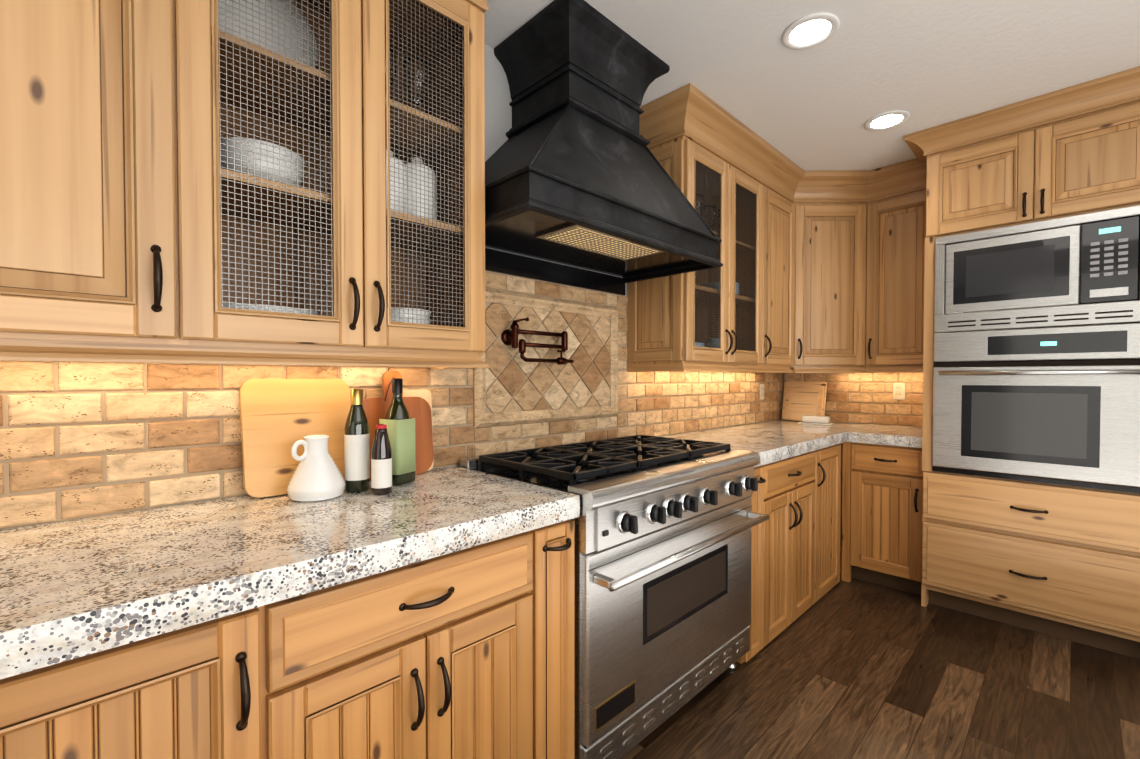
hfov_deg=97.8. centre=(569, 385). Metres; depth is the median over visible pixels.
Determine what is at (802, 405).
board
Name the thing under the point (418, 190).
canister
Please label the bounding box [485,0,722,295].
range hood
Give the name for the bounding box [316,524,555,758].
base cabinet
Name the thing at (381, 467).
bottle
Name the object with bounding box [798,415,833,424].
butter dish
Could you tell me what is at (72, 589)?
countertop
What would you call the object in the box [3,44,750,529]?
wall
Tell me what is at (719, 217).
goblet
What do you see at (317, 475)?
ceramic jug
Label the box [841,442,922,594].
base cabinet
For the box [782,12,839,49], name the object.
recessed light
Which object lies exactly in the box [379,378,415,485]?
wine bottle
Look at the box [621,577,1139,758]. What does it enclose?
floor
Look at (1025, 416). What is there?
wall oven
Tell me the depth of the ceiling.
2.02 m
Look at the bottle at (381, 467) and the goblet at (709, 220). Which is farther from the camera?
the goblet at (709, 220)
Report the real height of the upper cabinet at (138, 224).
1.060 m
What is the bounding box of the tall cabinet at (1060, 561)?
[921,100,1139,658]
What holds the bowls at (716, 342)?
in the upper cabinet at (672, 319)
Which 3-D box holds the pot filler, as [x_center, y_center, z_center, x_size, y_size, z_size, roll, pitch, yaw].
[-0.124,-0.185,2.075,0.339,0.190,0.083,-1,1,-45]
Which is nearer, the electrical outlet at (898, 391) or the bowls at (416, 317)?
the bowls at (416, 317)
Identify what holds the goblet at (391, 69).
in the upper cabinet at (329, 245)
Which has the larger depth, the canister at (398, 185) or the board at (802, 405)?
the board at (802, 405)
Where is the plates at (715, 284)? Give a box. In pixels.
[701,282,737,294]
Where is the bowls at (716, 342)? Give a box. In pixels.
[706,338,719,350]
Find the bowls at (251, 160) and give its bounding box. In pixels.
[219,137,305,186]
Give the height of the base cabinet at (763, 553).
0.852 m
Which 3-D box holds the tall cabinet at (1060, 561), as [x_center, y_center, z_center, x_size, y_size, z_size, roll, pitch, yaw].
[2.440,-0.016,2.608,0.768,2.430,0.850,-1,1,-45]
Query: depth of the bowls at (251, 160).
1.17 m
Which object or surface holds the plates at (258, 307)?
in the upper cabinet at (329, 245)
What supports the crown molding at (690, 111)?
attached to the upper cabinet at (672, 319)
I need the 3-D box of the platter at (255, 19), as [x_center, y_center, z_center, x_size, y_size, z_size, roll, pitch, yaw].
[-0.841,-0.954,1.306,0.330,0.324,0.080,-1,1,-45]
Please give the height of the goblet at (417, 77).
0.200 m
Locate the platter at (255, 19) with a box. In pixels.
[211,0,317,67]
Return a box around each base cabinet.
[0,591,319,758]
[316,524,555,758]
[556,519,573,758]
[736,462,775,663]
[776,448,823,635]
[824,443,842,594]
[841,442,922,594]
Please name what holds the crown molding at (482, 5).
attached to the upper cabinet at (329, 245)
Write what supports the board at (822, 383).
on the countertop at (774, 441)
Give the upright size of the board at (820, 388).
0.268 m
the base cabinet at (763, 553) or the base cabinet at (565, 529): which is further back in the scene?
the base cabinet at (763, 553)
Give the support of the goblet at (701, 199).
in the upper cabinet at (672, 319)
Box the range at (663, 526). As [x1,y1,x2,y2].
[460,435,768,758]
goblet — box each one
[385,43,395,87]
[403,56,429,109]
[695,194,704,214]
[701,205,715,228]
[718,209,719,227]
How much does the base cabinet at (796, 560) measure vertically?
0.852 m
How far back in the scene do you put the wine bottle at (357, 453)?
1.42 m
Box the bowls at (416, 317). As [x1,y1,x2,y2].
[387,308,431,328]
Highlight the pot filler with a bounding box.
[501,317,573,364]
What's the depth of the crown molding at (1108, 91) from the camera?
2.34 m
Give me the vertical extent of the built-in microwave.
0.496 m
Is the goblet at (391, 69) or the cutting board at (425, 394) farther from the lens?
the cutting board at (425, 394)
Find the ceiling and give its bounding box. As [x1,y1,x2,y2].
[484,0,1139,170]
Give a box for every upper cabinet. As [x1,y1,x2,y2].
[0,0,223,355]
[208,0,485,363]
[627,135,794,370]
[791,189,925,372]
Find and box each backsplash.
[0,271,782,529]
[782,369,922,426]
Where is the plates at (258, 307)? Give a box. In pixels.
[217,303,318,319]
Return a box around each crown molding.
[466,0,488,12]
[639,83,925,202]
[903,66,1139,161]
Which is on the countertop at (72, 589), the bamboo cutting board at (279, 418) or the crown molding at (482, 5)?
the bamboo cutting board at (279, 418)
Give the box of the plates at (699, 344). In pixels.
[693,342,704,348]
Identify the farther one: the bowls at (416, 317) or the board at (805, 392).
the board at (805, 392)
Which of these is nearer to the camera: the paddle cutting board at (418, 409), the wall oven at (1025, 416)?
the paddle cutting board at (418, 409)
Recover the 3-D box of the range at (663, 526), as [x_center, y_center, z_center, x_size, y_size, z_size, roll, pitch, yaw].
[0.212,0.731,1.947,1.030,0.958,0.724,-1,1,-45]
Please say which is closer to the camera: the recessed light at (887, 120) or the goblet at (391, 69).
the goblet at (391, 69)
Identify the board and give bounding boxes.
[239,379,350,497]
[363,370,432,480]
[403,389,432,470]
[782,381,826,419]
[784,385,823,419]
[787,390,818,419]
[790,394,817,420]
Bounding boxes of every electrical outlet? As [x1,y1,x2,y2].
[760,384,763,399]
[893,383,904,399]
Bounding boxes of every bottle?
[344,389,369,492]
[371,424,391,494]
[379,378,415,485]
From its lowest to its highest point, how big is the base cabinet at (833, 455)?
0.852 m
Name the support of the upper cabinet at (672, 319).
attached to the wall
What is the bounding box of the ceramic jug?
[286,435,345,501]
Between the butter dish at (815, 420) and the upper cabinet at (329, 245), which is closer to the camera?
the upper cabinet at (329, 245)
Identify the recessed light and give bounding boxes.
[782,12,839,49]
[864,110,909,130]
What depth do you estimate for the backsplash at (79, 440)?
1.54 m
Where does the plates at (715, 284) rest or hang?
in the upper cabinet at (672, 319)
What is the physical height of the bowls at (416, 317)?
0.114 m
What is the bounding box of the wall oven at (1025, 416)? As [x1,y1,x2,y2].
[932,323,1139,493]
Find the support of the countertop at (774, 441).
on the base cabinet at (833, 455)
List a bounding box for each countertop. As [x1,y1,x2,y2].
[0,466,579,678]
[659,419,921,467]
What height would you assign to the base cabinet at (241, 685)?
0.852 m
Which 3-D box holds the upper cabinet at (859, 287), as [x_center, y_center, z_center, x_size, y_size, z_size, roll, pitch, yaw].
[1.803,-0.634,3.304,0.684,1.098,1.047,-1,1,-45]
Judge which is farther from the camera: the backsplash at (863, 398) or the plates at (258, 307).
the backsplash at (863, 398)
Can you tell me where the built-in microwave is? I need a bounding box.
[934,205,1139,332]
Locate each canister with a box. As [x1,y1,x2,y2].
[386,149,406,213]
[406,157,435,220]
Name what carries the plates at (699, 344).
in the upper cabinet at (672, 319)
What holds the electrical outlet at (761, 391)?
attached to the backsplash at (79, 440)

